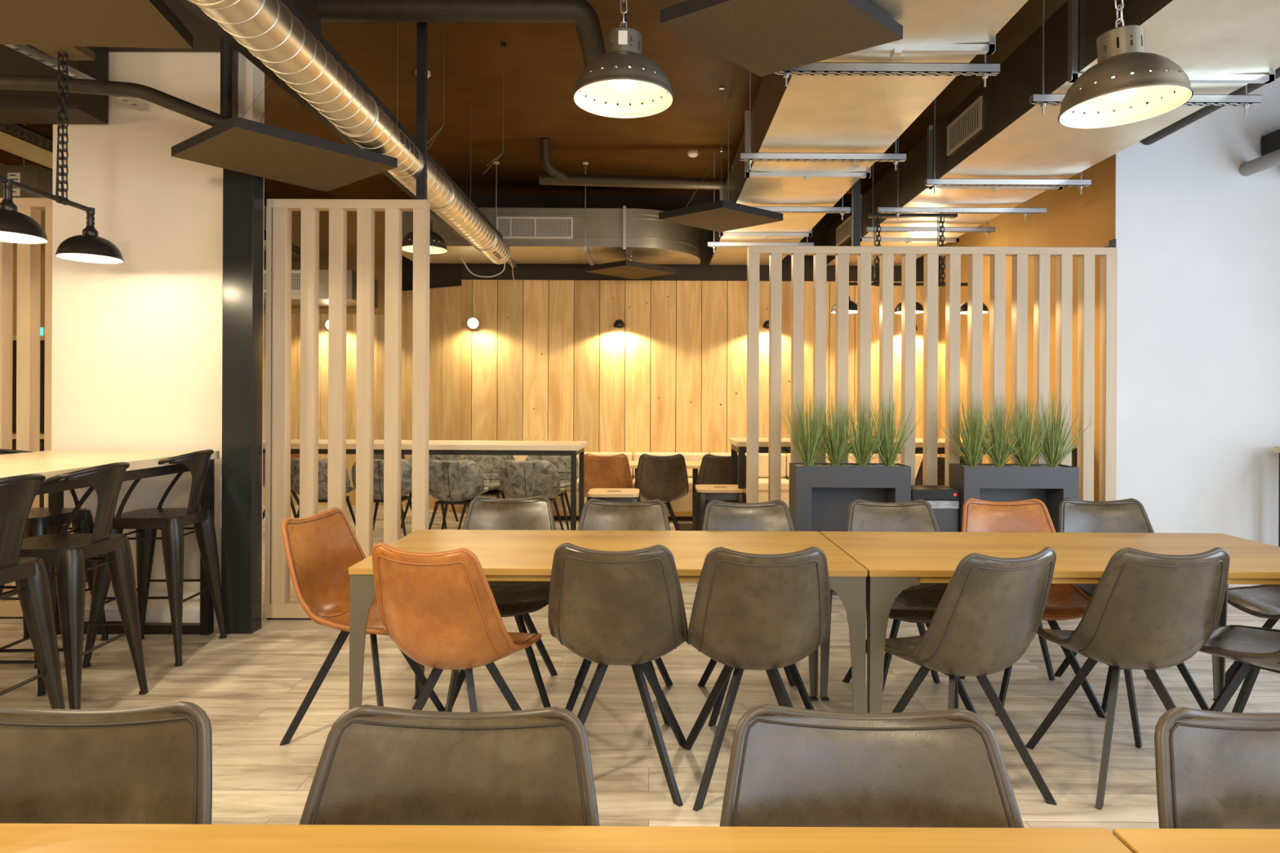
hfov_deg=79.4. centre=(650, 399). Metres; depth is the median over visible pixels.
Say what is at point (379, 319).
wall
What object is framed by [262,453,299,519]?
dining chair
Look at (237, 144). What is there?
acoustic panel
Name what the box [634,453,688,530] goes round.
dining chair
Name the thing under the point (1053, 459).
ornamental grass
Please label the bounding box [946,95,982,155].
grille
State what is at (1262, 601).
dining chair
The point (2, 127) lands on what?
cable tray
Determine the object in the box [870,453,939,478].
cushion
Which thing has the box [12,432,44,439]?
rail
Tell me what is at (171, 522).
bar stool
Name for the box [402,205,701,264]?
duct
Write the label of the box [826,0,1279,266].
duct
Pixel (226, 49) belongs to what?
drain pipe
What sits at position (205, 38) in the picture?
trim
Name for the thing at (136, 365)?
wall pillar
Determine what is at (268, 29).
spiral duct
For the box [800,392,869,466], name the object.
ornamental grass
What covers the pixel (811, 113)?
duct
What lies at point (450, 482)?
upholstered chair
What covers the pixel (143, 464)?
table
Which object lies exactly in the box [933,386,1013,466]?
ornamental grass
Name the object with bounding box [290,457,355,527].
upholstered chair
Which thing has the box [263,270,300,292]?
grille
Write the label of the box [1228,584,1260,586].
baseboard
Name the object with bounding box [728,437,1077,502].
table
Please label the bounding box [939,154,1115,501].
wall
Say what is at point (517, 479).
upholstered chair
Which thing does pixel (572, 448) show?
table
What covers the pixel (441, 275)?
wall
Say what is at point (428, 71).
smoke detector
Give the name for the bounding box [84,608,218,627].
baseboard
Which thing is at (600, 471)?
dining chair
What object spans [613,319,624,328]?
light
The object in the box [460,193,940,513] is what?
wall
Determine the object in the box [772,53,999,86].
rail
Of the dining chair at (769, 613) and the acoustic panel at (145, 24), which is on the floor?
the dining chair at (769, 613)
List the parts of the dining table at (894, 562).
leg, leg, leg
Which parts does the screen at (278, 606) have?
rail, rail, ceiling post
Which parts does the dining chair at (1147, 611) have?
leg, leg, leg, leg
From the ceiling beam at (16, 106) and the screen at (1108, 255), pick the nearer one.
the ceiling beam at (16, 106)
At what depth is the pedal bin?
5.42 m
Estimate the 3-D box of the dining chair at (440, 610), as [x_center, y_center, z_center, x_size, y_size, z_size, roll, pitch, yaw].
[-0.682,0.918,2.755,0.493,0.879,0.551,0,0,17]
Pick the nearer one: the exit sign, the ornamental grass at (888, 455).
the ornamental grass at (888, 455)
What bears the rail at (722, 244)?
hanging from the ceiling
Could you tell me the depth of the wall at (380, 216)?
9.80 m
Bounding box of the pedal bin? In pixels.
[911,485,959,532]
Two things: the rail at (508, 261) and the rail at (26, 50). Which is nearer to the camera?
the rail at (26, 50)
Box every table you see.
[0,449,219,635]
[0,823,1132,852]
[262,439,586,530]
[348,529,866,713]
[628,461,638,477]
[678,461,701,530]
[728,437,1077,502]
[820,531,1279,713]
[1112,828,1279,852]
[1274,446,1279,546]
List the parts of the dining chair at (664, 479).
leg, leg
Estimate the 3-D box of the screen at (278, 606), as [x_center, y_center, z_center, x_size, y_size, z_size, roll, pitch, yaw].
[-1.859,-0.548,4.749,0.977,3.800,0.078,0,0,0]
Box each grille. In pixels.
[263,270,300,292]
[497,216,573,239]
[835,215,851,245]
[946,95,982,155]
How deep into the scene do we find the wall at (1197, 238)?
5.71 m
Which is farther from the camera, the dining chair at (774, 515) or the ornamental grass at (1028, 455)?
the ornamental grass at (1028, 455)
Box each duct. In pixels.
[0,124,53,230]
[187,0,510,264]
[263,269,377,307]
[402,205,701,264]
[709,0,1027,265]
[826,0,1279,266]
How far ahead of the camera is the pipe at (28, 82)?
3.93 m
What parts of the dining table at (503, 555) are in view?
leg, leg, leg, leg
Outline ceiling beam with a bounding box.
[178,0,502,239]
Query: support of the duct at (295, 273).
attached to the duct at (36, 176)
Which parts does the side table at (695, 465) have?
plate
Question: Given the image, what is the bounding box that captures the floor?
[0,505,1279,833]
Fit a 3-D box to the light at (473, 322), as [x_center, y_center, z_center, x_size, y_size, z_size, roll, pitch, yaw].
[-2.077,-0.892,9.069,0.136,0.135,0.157,0,0,0]
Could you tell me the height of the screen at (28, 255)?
2.575 m
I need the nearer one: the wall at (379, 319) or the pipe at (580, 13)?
the pipe at (580, 13)
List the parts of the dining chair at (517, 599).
leg, leg, leg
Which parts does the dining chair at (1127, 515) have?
leg, leg, leg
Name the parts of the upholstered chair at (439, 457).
leg, leg, leg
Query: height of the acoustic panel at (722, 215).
1.040 m
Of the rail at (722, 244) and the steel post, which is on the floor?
the steel post
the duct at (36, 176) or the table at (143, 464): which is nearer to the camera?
the table at (143, 464)
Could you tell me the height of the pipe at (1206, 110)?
0.164 m
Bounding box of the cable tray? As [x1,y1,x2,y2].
[0,124,300,261]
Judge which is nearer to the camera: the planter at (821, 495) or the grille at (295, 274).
the planter at (821, 495)
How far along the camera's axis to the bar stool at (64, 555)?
3.26 m
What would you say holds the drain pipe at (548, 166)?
attached to the ceiling
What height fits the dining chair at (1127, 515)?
0.879 m
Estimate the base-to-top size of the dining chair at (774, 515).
0.879 m
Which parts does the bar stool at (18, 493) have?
seat, leg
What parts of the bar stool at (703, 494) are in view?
leg, leg, seat, wood seat, leg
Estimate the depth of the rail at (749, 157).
4.85 m
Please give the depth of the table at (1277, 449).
5.57 m
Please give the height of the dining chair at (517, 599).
0.879 m
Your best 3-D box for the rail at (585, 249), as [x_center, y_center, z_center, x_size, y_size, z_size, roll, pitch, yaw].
[-0.671,-1.983,8.488,0.060,0.920,1.105,0,0,0]
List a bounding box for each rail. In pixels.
[4,44,147,109]
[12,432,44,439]
[493,161,515,267]
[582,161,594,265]
[707,152,813,252]
[727,97,850,219]
[740,71,906,170]
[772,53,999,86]
[865,164,995,239]
[877,137,1046,220]
[924,98,1091,194]
[1029,0,1261,115]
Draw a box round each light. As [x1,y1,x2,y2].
[324,320,328,329]
[466,317,479,328]
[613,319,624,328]
[762,320,768,328]
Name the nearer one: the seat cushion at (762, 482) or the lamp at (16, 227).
the lamp at (16, 227)
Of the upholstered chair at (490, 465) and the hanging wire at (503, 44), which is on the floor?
the upholstered chair at (490, 465)
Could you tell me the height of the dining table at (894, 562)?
0.760 m
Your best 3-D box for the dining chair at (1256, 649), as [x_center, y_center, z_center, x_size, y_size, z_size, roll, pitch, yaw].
[2.260,0.931,2.758,0.493,0.879,0.551,0,0,-34]
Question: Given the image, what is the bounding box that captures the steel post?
[221,168,263,634]
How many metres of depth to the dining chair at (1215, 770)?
1.19 m
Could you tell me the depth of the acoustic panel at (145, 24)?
2.90 m
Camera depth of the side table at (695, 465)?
8.12 m
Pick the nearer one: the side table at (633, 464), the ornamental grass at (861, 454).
the ornamental grass at (861, 454)
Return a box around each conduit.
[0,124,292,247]
[231,49,238,117]
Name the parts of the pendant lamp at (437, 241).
lamp shade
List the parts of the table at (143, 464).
leg, frame, leg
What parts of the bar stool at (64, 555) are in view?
leg, leg, seat, leg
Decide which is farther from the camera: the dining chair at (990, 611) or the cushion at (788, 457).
the cushion at (788, 457)
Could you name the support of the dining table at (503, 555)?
on the floor
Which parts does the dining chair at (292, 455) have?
leg, leg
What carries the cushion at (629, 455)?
on the bench
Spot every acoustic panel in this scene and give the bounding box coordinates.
[0,0,192,48]
[171,79,397,191]
[584,255,675,279]
[658,86,782,232]
[660,0,902,76]
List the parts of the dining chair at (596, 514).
leg, leg, leg, leg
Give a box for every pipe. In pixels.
[0,74,231,126]
[220,35,232,117]
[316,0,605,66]
[538,173,861,193]
[539,138,568,182]
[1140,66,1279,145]
[1239,149,1279,176]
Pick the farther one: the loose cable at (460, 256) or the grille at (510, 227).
the grille at (510, 227)
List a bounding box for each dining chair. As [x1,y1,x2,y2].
[0,701,212,824]
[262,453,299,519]
[280,506,444,746]
[298,704,599,826]
[371,542,541,712]
[373,454,404,515]
[443,495,557,711]
[547,542,688,807]
[565,498,672,725]
[583,453,632,497]
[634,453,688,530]
[682,546,831,811]
[696,453,746,493]
[697,499,814,726]
[720,703,1023,827]
[842,498,977,714]
[884,546,1057,805]
[915,455,966,485]
[959,497,1106,718]
[1025,547,1230,810]
[1053,497,1209,713]
[1154,706,1279,829]
[1198,625,1279,713]
[1224,584,1279,685]
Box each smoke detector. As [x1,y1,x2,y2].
[414,69,431,78]
[687,150,698,157]
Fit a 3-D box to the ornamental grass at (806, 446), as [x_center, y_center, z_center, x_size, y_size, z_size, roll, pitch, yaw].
[1.127,0.176,5.499,0.529,0.609,0.355,0,0,0]
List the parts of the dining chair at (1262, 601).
leg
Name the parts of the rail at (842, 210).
threaded rod, threaded rod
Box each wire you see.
[426,22,444,150]
[482,42,506,174]
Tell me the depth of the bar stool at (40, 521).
4.20 m
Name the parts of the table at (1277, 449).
leg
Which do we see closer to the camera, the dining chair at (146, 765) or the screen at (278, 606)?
the dining chair at (146, 765)
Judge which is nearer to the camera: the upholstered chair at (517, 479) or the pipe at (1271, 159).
the pipe at (1271, 159)
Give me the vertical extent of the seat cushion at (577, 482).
0.105 m
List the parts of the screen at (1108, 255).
ceiling post, rail, fixing bracket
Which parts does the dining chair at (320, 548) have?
leg, leg, leg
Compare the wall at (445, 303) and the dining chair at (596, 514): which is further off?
the wall at (445, 303)
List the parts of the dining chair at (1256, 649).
leg, leg, under frame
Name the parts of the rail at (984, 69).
threaded rod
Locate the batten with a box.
[31,44,95,60]
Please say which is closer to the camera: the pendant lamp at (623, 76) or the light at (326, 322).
the pendant lamp at (623, 76)
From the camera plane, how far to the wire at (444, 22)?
4.90 m
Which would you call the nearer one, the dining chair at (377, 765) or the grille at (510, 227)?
the dining chair at (377, 765)
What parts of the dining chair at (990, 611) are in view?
leg, leg, leg, leg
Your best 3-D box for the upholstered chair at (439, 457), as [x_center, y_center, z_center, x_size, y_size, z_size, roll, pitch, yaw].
[-2.364,0.961,8.312,0.604,0.784,0.582,0,0,0]
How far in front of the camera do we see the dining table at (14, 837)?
1.05 m
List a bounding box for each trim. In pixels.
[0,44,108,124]
[102,0,320,51]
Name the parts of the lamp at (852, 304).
lamp shade, chain, lamp shade, chain, lamp shade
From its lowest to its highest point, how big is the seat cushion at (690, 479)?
0.105 m
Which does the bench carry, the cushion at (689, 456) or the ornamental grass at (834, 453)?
the cushion at (689, 456)
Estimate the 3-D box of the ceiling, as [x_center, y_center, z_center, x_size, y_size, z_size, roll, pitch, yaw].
[-0.589,-2.518,4.800,12.800,0.150,14.400,0,0,0]
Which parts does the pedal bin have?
bin lid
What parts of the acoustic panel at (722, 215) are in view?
panel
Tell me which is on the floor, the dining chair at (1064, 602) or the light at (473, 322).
the dining chair at (1064, 602)
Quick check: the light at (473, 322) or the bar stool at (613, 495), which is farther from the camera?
the light at (473, 322)
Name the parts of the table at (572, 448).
frame, leg, leg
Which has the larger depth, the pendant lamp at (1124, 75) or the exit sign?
the exit sign
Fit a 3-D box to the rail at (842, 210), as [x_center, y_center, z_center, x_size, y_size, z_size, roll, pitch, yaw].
[1.091,-1.943,6.220,1.041,0.985,0.042,0,0,0]
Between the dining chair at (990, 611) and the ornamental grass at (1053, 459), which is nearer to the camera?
the dining chair at (990, 611)
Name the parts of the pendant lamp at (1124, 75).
chain, light bulb, lamp shade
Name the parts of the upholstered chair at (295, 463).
leg, under frame, leg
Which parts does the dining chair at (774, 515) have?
leg, leg, leg, leg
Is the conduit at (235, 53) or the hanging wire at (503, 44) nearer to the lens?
the conduit at (235, 53)
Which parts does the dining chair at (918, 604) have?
leg, leg, leg, leg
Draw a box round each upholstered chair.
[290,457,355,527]
[351,458,412,536]
[400,454,462,528]
[428,459,488,529]
[457,454,515,529]
[498,459,564,530]
[524,455,578,529]
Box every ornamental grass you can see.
[773,386,846,466]
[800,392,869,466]
[830,391,898,466]
[851,383,928,466]
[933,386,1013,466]
[964,389,1038,466]
[986,393,1067,466]
[1022,385,1091,466]
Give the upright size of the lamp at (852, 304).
0.788 m
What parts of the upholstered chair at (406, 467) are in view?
leg, under frame, leg, leg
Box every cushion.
[512,455,528,461]
[564,477,632,490]
[576,452,632,476]
[632,477,692,490]
[633,452,708,477]
[710,452,786,477]
[758,478,789,491]
[786,453,856,477]
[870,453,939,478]
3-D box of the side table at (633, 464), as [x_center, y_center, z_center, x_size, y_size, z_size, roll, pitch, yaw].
[-0.135,1.017,8.150,0.580,0.685,0.580,0,0,0]
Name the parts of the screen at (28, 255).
rail, rail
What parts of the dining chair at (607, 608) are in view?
leg, leg, leg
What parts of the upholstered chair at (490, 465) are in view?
leg, under frame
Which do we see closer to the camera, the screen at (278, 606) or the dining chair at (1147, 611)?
the dining chair at (1147, 611)
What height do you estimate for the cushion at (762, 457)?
0.290 m
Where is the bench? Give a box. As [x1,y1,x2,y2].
[474,452,939,520]
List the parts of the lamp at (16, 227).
light bulb, lamp shade, chain, lamp shade, light bulb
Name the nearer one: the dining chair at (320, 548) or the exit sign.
the dining chair at (320, 548)
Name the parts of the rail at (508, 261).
threaded rod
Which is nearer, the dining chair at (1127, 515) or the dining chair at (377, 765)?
the dining chair at (377, 765)
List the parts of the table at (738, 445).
leg, leg, frame, leg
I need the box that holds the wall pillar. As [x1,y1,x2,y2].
[51,51,264,621]
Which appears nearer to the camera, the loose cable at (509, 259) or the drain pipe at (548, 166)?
the drain pipe at (548, 166)
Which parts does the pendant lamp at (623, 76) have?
lamp shade, light bulb, chain, power cord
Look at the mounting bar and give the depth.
6.29 m
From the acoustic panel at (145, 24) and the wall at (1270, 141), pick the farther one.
the wall at (1270, 141)
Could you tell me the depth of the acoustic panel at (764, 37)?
3.12 m
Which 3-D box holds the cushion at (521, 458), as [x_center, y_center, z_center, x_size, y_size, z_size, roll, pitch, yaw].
[-1.553,0.763,9.080,0.894,0.290,0.120,0,0,0]
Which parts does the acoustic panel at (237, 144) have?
panel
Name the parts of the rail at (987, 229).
threaded rod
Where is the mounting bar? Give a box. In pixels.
[866,213,957,218]
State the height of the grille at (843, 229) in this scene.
0.200 m
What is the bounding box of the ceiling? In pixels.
[0,0,1066,205]
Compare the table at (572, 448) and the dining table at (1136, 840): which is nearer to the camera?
the dining table at (1136, 840)
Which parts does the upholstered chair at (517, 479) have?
under frame, leg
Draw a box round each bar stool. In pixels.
[0,448,108,668]
[0,462,148,709]
[0,473,65,709]
[82,449,226,667]
[586,488,640,502]
[692,484,746,530]
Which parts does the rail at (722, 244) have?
threaded rod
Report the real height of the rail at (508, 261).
0.920 m
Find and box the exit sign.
[40,326,44,335]
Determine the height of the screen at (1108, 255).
3.800 m
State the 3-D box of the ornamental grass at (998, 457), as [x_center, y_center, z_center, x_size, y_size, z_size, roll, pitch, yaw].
[2.491,0.203,5.497,0.520,0.567,0.352,0,0,0]
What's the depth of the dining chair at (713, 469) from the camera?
6.86 m
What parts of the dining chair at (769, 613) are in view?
leg, leg, leg, leg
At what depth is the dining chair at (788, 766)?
1.19 m
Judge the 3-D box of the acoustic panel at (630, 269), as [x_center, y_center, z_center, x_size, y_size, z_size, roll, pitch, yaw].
[-0.212,-1.476,8.419,0.764,0.181,0.654,0,0,-45]
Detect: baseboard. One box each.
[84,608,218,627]
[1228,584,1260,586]
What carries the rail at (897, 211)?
hanging from the ceiling
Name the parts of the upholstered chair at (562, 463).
leg, leg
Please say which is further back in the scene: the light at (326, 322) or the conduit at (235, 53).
the light at (326, 322)
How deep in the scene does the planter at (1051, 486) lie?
5.37 m
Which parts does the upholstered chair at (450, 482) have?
leg, leg, under frame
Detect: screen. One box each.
[0,197,52,618]
[264,22,430,620]
[746,177,1117,503]
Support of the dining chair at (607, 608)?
on the floor
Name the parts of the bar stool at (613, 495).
wood seat, seat, leg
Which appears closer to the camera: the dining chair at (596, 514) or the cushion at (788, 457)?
the dining chair at (596, 514)
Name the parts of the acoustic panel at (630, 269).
panel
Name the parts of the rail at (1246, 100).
threaded rod, threaded rod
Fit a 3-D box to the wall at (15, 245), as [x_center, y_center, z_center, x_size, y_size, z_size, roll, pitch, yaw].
[-6.897,-0.571,4.900,0.200,3.800,14.200,0,0,0]
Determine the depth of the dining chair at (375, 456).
8.96 m
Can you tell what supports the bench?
on the floor
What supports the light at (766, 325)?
attached to the wall at (534, 323)
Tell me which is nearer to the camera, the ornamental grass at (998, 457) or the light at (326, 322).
the ornamental grass at (998, 457)
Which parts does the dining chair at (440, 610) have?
leg, leg, leg, leg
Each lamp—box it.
[0,51,124,263]
[402,219,448,253]
[572,0,673,118]
[831,217,988,314]
[1057,0,1193,128]
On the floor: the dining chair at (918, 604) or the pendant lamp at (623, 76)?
the dining chair at (918, 604)
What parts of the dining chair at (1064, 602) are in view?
leg, leg, leg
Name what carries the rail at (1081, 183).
hanging from the ceiling
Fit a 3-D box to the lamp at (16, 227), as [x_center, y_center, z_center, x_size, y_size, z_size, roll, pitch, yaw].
[-2.913,-1.598,2.573,0.311,1.725,3.205,0,0,0]
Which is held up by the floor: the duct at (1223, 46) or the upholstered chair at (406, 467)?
the upholstered chair at (406, 467)
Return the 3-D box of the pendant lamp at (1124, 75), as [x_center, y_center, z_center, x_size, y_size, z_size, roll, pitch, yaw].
[1.680,-1.732,2.735,0.410,1.419,0.410,0,0,-1]
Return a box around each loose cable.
[460,256,505,277]
[509,258,515,284]
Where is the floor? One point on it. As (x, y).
(251, 688)
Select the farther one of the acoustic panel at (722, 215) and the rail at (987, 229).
the rail at (987, 229)
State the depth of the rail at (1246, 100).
3.90 m
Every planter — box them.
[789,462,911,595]
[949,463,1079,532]
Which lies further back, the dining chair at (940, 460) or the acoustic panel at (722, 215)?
the dining chair at (940, 460)
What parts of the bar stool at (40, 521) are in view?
leg, leg, seat, leg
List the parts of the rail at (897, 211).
threaded rod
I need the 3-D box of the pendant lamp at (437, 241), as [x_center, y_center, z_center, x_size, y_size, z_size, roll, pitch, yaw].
[-2.022,-1.899,6.900,0.410,1.122,0.410,0,0,-10]
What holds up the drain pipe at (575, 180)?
attached to the drain pipe at (548, 166)
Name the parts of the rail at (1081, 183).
threaded rod, threaded rod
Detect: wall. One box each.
[0,162,44,335]
[262,313,384,505]
[263,205,385,314]
[401,255,462,291]
[401,285,461,512]
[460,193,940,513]
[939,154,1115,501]
[1115,76,1279,546]
[1261,128,1279,155]
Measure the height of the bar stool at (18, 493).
1.081 m
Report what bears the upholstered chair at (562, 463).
on the floor
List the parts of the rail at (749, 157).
threaded rod, threaded rod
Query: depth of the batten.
3.83 m
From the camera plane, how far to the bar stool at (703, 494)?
5.91 m
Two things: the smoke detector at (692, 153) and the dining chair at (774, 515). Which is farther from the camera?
the smoke detector at (692, 153)
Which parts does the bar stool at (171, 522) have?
leg, leg, seat, leg, leg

